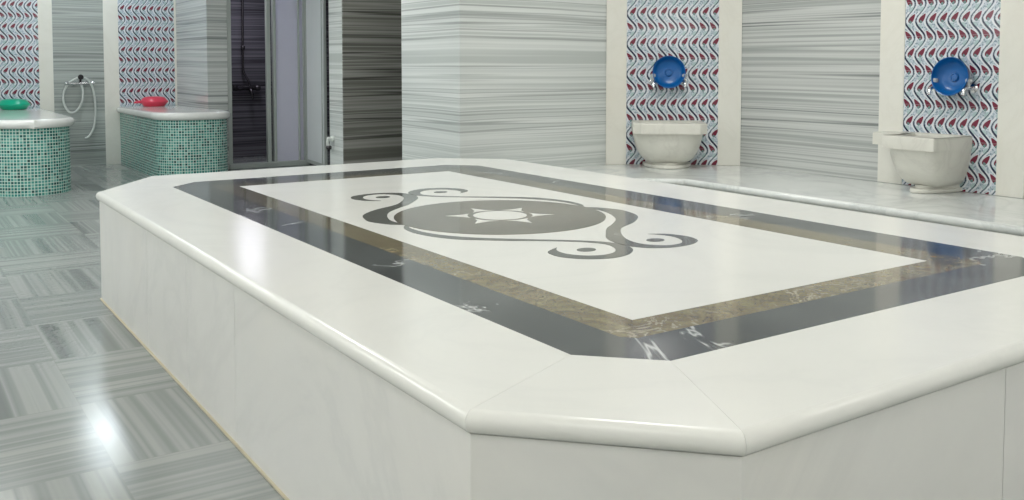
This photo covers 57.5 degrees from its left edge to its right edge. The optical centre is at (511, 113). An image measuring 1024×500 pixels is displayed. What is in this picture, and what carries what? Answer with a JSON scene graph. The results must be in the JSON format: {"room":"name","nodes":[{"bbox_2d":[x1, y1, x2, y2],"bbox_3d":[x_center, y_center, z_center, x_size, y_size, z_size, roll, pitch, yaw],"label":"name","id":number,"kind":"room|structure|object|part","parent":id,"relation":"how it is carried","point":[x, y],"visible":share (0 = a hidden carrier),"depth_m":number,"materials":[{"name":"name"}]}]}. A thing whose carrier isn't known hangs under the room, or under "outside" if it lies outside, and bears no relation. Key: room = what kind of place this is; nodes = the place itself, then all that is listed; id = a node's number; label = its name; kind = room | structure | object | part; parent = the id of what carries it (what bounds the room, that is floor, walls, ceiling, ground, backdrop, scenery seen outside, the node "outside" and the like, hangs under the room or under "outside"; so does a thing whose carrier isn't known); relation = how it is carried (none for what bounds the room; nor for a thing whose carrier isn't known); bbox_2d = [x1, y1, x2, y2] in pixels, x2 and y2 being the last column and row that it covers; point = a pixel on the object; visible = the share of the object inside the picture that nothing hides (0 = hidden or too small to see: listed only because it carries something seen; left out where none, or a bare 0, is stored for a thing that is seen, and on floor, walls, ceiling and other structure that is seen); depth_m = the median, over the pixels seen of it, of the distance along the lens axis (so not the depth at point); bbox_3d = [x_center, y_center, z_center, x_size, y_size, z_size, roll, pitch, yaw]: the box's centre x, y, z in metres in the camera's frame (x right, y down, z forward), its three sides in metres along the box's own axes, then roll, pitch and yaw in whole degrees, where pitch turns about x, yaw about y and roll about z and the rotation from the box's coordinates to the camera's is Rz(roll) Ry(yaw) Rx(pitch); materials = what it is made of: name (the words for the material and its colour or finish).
{"room":"spa","nodes":[
{"label":"spa","id":0,"kind":"room"},
{"bbox_2d":[0,152,329,499],"bbox_3d":[-1.240,0.966,5.489,8.400,0.100,14.000,-2,4,-34],"label":"floor","id":1,"kind":"structure","parent":0,"point":[87,412],"depth_m":3.47,"materials":[{"name":"stone"}]},
{"bbox_2d":[0,108,74,196],"bbox_3d":[-5.085,0.349,9.605,0.790,0.705,2.615,-2,4,-34],"label":"bench","id":2,"kind":"object","parent":1,"relation":"on","point":[35,160],"visible":1,"depth_m":8.58,"materials":[{"name":"tile"}]},
{"bbox_2d":[0,99,30,109],"bbox_3d":[-5.625,-0.112,10.514,0.362,0.121,0.338,0,3,7],"label":"bowl","id":3,"kind":"object","parent":2,"relation":"on","point":[5,104],"visible":1,"depth_m":10.40,"materials":[{"name":"teal plastic"}]},
{"bbox_2d":[117,105,230,175],"bbox_3d":[-3.888,0.291,10.718,0.810,0.705,2.100,-2,4,-34],"label":"bench","id":4,"kind":"object","parent":1,"relation":"on","point":[167,139],"visible":0.98,"depth_m":9.96,"materials":[{"name":"tile"}]},
{"bbox_2d":[134,96,167,106],"bbox_3d":[-4.359,-0.155,11.346,0.327,0.121,0.351,1,3,16],"label":"bowl","id":5,"kind":"object","parent":4,"relation":"on","point":[150,101],"visible":0.99,"depth_m":11.24,"materials":[{"name":"red plastic"}]},
{"bbox_2d":[227,0,326,168],"bbox_3d":[-2.685,-0.609,10.732,0.965,2.499,0.881,-2,4,-34],"label":"door","id":6,"kind":"structure","parent":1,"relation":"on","point":[298,27],"depth_m":11.11,"materials":[{"name":"grey glass"}]},
{"bbox_3d":[-3.273,-0.611,10.783,0.045,2.400,0.060,-2,4,-34],"label":"frame post","id":7,"kind":"part","parent":6,"relation":"part of","materials":[{"name":"silver metal"}]},
{"bbox_3d":[-2.886,-0.624,11.031,0.045,2.400,0.060,-2,4,-34],"label":"frame post","id":8,"kind":"part","parent":6,"relation":"part of","materials":[{"name":"silver metal"}]},
{"bbox_3d":[-2.831,-0.627,11.092,0.035,2.400,0.060,-2,4,-34],"label":"frame post","id":9,"kind":"part","parent":6,"relation":"part of","materials":[{"name":"silver metal"}]},
{"bbox_3d":[-2.673,-0.634,11.192,0.343,2.392,0.010,-2,4,-34],"label":"glass panel","id":10,"kind":"part","parent":6,"relation":"part of","materials":[{"name":"white glass"}]},
{"bbox_3d":[-2.512,-0.636,11.282,0.035,2.400,0.060,-2,4,-34],"label":"frame post","id":11,"kind":"part","parent":6,"relation":"part of","materials":[{"name":"silver metal"}]},
{"bbox_3d":[-2.301,-0.598,10.919,0.008,2.340,0.703,-2,3,-29],"label":"door","id":12,"kind":"part","parent":6,"relation":"part of","materials":[{"name":"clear glass"}]},
{"bbox_3d":[-2.303,0.581,10.985,0.024,0.040,0.681,-2,3,-29],"label":"door rail","id":13,"kind":"part","parent":6,"relation":"part of","materials":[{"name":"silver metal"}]},
{"bbox_2d":[96,158,1023,499],"bbox_3d":[-0.049,0.709,4.091,2.684,0.559,4.585,-2,4,-34],"label":"platform","id":14,"kind":"object","parent":1,"relation":"on","point":[432,328],"visible":1,"depth_m":2.44,"materials":[{"name":"white stone"}]},
{"bbox_3d":[-1.811,0.718,4.355,0.021,0.506,1.029,-2,4,-34],"label":"panel","id":15,"kind":"part","parent":14,"relation":"part of","materials":[{"name":"white stone"}]},
{"bbox_3d":[-1.350,0.753,3.671,0.021,0.506,0.618,-2,4,-34],"label":"panel","id":16,"kind":"part","parent":14,"relation":"part of","materials":[{"name":"white stone"}]},
{"bbox_3d":[-1.021,0.779,3.182,0.021,0.506,0.558,-2,4,-34],"label":"panel","id":17,"kind":"part","parent":14,"relation":"part of","materials":[{"name":"white stone"}]},
{"bbox_3d":[-0.467,0.821,2.358,0.021,0.506,1.426,-2,4,-34],"label":"panel","id":18,"kind":"part","parent":14,"relation":"part of","materials":[{"name":"white stone"}]},
{"bbox_3d":[0.166,0.855,1.720,0.494,0.506,0.021,1,3,12],"label":"panel","id":19,"kind":"part","parent":14,"relation":"part of","materials":[{"name":"white stone"}]},
{"bbox_3d":[0.760,0.845,1.908,0.869,0.506,0.021,-2,4,-34],"label":"panel","id":20,"kind":"part","parent":14,"relation":"part of","materials":[{"name":"white stone"}]},
{"bbox_3d":[1.569,0.817,2.452,1.078,0.506,0.021,-2,4,-34],"label":"panel","id":21,"kind":"part","parent":14,"relation":"part of","materials":[{"name":"white stone"}]},
{"bbox_2d":[568,165,1023,236],"bbox_3d":[2.889,0.779,4.559,1.926,0.370,7.828,-2,4,-34],"label":"marble ledge","id":22,"kind":"object","parent":1,"relation":"on","point":[998,214],"visible":0.38,"depth_m":6.06,"materials":[{"name":"white stone"}]},
{"bbox_2d":[631,120,706,168],"bbox_3d":[1.270,0.250,7.572,0.580,0.373,0.446,0,3,5],"label":"basin","id":23,"kind":"object","parent":22,"relation":"on","point":[664,144],"visible":1,"depth_m":7.42,"materials":[{"name":"stone"}]},
{"bbox_3d":[1.271,0.269,7.586,0.566,0.245,0.420,0,3,5],"label":"bowl","id":24,"kind":"part","parent":23,"relation":"part of","materials":[{"name":"stone"}]},
{"bbox_2d":[872,131,971,193],"bbox_3d":[2.659,0.321,6.212,0.436,0.373,0.599,-2,4,-34],"label":"basin","id":25,"kind":"object","parent":22,"relation":"on","point":[932,162],"visible":1,"depth_m":6.03,"materials":[{"name":"stone"}]},
{"bbox_3d":[2.729,0.345,6.131,0.410,0.245,0.363,-2,4,-34],"label":"bowl","id":26,"kind":"part","parent":25,"relation":"part of","materials":[{"name":"stone"}]},
{"bbox_2d":[52,0,329,165],"bbox_3d":[-5.490,-0.868,10.919,7.500,3.000,0.100,-2,4,-34],"label":"wall","id":27,"kind":"structure","parent":0,"point":[77,25],"depth_m":11.24,"materials":[{"name":"grey stone"}]},
{"bbox_2d":[0,0,39,108],"bbox_3d":[-5.952,-0.849,10.544,1.075,3.000,0.008,-2,4,-34],"label":"tile panel","id":28,"kind":"object","parent":27,"relation":"attached to","point":[19,50],"visible":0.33,"depth_m":10.74,"materials":[{"name":"multicoloured tile"}]},
{"bbox_2d":[37,0,53,111],"bbox_3d":[-5.443,-0.866,10.883,0.150,3.000,0.012,-2,4,-34],"label":"trim","id":29,"kind":"structure","parent":27,"relation":"attached to","point":[44,7],"depth_m":10.89,"materials":[{"name":"beige stone"}]},
{"bbox_2d":[62,74,96,138],"bbox_3d":[-5.114,-0.084,11.049,0.375,0.772,0.168,-2,4,-34],"label":"shower","id":30,"kind":"object","parent":27,"relation":"attached to","point":[80,77],"visible":1,"depth_m":11.04,"materials":[{"name":"silver metal"}]},
{"bbox_2d":[102,0,120,164],"bbox_3d":[-4.850,-0.887,11.281,0.168,3.000,0.012,-2,4,-34],"label":"trim","id":31,"kind":"structure","parent":27,"relation":"attached to","point":[110,7],"depth_m":11.30,"materials":[{"name":"beige stone"}]},
{"bbox_2d":[117,0,174,137],"bbox_3d":[-4.509,-0.899,11.512,0.657,3.000,0.008,-2,4,-34],"label":"tile panel","id":32,"kind":"object","parent":27,"relation":"attached to","point":[145,27],"visible":0.67,"depth_m":11.51,"materials":[{"name":"multicoloured tile"}]},
{"bbox_2d":[173,0,176,104],"bbox_3d":[-4.225,-0.909,11.701,0.025,3.000,0.012,-2,4,-34],"label":"trim","id":33,"kind":"structure","parent":27,"relation":"attached to","point":[174,1],"depth_m":11.70,"materials":[{"name":"beige stone"}]},
{"bbox_2d":[232,0,260,99],"bbox_3d":[-3.410,-0.973,12.050,0.360,1.576,0.333,-2,4,-34],"label":"shower mixer","id":34,"kind":"object","parent":27,"relation":"attached to","point":[249,87],"visible":1,"depth_m":12.11,"materials":[{"name":"grey metal"}]},
{"bbox_3d":[-3.582,-0.337,12.074,0.065,0.080,0.079,-2,4,-34],"label":"knob","id":35,"kind":"part","parent":34,"relation":"part of","materials":[{"name":"grey metal"}]},
{"bbox_3d":[-3.395,-0.268,12.139,0.052,0.161,0.097,-2,4,-34],"label":"spout","id":36,"kind":"part","parent":34,"relation":"part of","materials":[{"name":"grey metal"}]},
{"bbox_2d":[176,0,228,168],"bbox_3d":[-3.774,-0.886,11.259,0.230,3.000,1.450,-2,4,-34],"label":"wall pier","id":37,"kind":"object","parent":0,"point":[201,25],"visible":0.56,"depth_m":10.78,"materials":[{"name":"grey stone"}]},
{"bbox_2d":[328,0,342,164],"bbox_3d":[-1.760,-0.788,9.374,0.033,3.000,0.330,-2,4,-34],"label":"wall","id":38,"kind":"structure","parent":0,"point":[335,6],"depth_m":9.38,"materials":[{"name":"stone"}]},
{"bbox_2d":[326,136,334,149],"bbox_3d":[-1.845,0.290,9.451,0.083,0.140,0.060,-2,4,-34],"label":"tap","id":39,"kind":"object","parent":38,"relation":"attached to","point":[332,138],"visible":1,"depth_m":9.43,"materials":[{"name":"white metal"}]},
{"bbox_2d":[342,0,401,163],"bbox_3d":[-0.666,-0.815,9.897,2.433,3.000,0.020,-2,4,-34],"label":"wall","id":40,"kind":"structure","parent":0,"point":[371,29],"depth_m":9.41,"materials":[{"name":"stone"}]},
{"bbox_2d":[401,0,606,167],"bbox_3d":[0.424,-0.723,8.120,2.608,3.000,0.950,-2,4,-34],"label":"wall","id":41,"kind":"structure","parent":0,"point":[518,80],"depth_m":7.40,"materials":[{"name":"stone"}]},
{"bbox_2d":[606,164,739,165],"bbox_3d":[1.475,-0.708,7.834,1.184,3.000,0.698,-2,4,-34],"label":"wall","id":42,"kind":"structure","parent":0,"point":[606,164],"depth_m":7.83,"materials":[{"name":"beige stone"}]},
{"bbox_2d":[606,0,626,163],"bbox_3d":[0.872,-0.891,7.770,0.168,2.628,0.012,0,3,5],"label":"trim","id":43,"kind":"structure","parent":42,"relation":"attached to","point":[616,17],"depth_m":7.80,"materials":[{"name":"beige stone"}]},
{"bbox_2d":[626,0,718,164],"bbox_3d":[1.332,-0.889,7.732,0.756,2.628,0.008,0,3,5],"label":"tile panel","id":44,"kind":"object","parent":42,"relation":"attached to","point":[686,30],"visible":0.89,"depth_m":7.75,"materials":[{"name":"multicoloured tile"}]},
{"bbox_2d":[649,74,655,86],"bbox_3d":[1.167,-0.277,7.707,0.056,0.113,0.144,0,3,5],"label":"tap","id":45,"kind":"object","parent":44,"relation":"attached to","point":[652,81],"visible":0.99,"depth_m":7.69,"materials":[{"name":"silver metal"}]},
{"bbox_2d":[653,56,685,87],"bbox_3d":[1.294,-0.347,7.700,0.268,0.267,0.094,0,3,5],"label":"bowl","id":46,"kind":"object","parent":44,"relation":"attached to","point":[668,70],"visible":1,"depth_m":7.72,"materials":[{"name":"blue plastic"}]},
{"bbox_2d":[681,74,686,86],"bbox_3d":[1.422,-0.276,7.684,0.056,0.113,0.144,0,3,5],"label":"tap","id":47,"kind":"object","parent":44,"relation":"attached to","point":[684,82],"visible":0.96,"depth_m":7.67,"materials":[{"name":"silver metal"}]},
{"bbox_2d":[717,0,741,164],"bbox_3d":[1.802,-0.886,7.688,0.187,2.628,0.012,0,3,5],"label":"trim","id":48,"kind":"structure","parent":42,"relation":"attached to","point":[730,11],"depth_m":7.71,"materials":[{"name":"beige stone"}]},
{"bbox_2d":[740,0,1023,198],"bbox_3d":[4.022,-0.551,4.821,0.320,3.000,7.152,-2,4,-34],"label":"wall","id":49,"kind":"structure","parent":0,"point":[810,69],"depth_m":7.13,"materials":[{"name":"grey stone"}]},
{"bbox_2d":[877,0,905,183],"bbox_3d":[2.669,-0.826,6.525,0.012,2.628,0.190,-2,4,-34],"label":"trim","id":50,"kind":"structure","parent":49,"relation":"attached to","point":[892,30],"depth_m":6.56,"materials":[{"name":"beige stone"}]},
{"bbox_2d":[902,0,1000,194],"bbox_3d":[2.909,-0.807,6.172,0.008,2.628,0.665,-2,4,-34],"label":"tile panel","id":51,"kind":"object","parent":49,"relation":"attached to","point":[968,31],"visible":0.8,"depth_m":6.13,"materials":[{"name":"multicoloured tile"}]},
{"bbox_2d":[927,78,937,94],"bbox_3d":[2.814,-0.184,6.219,0.144,0.113,0.056,-2,4,-34],"label":"tap","id":52,"kind":"object","parent":51,"relation":"attached to","point":[935,80],"visible":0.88,"depth_m":6.19,"materials":[{"name":"silver metal"}]},
{"bbox_3d":[2.810,-0.158,6.218,0.135,0.061,0.025,-2,4,-34],"label":"spout","id":53,"kind":"part","parent":52,"relation":"part of","materials":[{"name":"silver metal"}]},
{"bbox_2d":[931,57,969,95],"bbox_3d":[2.887,-0.247,6.122,0.092,0.253,0.254,-2,4,-34],"label":"bowl","id":54,"kind":"object","parent":51,"relation":"attached to","point":[951,73],"visible":0.99,"depth_m":6.15,"materials":[{"name":"blue plastic"}]},
{"bbox_2d":[961,78,977,95],"bbox_3d":[2.946,-0.173,6.023,0.144,0.113,0.056,-2,4,-34],"label":"tap","id":55,"kind":"object","parent":51,"relation":"attached to","point":[973,88],"visible":1,"depth_m":6.02,"materials":[{"name":"silver metal"}]},
{"bbox_3d":[2.942,-0.148,6.022,0.135,0.061,0.025,-2,4,-34],"label":"spout","id":56,"kind":"part","parent":55,"relation":"part of","materials":[{"name":"silver metal"}]},
{"bbox_3d":[2.950,-0.203,6.025,0.044,0.055,0.044,-2,4,-34],"label":"handle","id":57,"kind":"part","parent":55,"relation":"part of","materials":[{"name":"silver metal"}]},
{"bbox_2d":[995,0,1023,197],"bbox_3d":[3.142,-0.789,5.822,0.012,2.628,0.175,-2,4,-34],"label":"trim","id":58,"kind":"structure","parent":49,"relation":"attached to","point":[1010,122],"depth_m":5.86,"materials":[{"name":"beige stone"}]}
]}

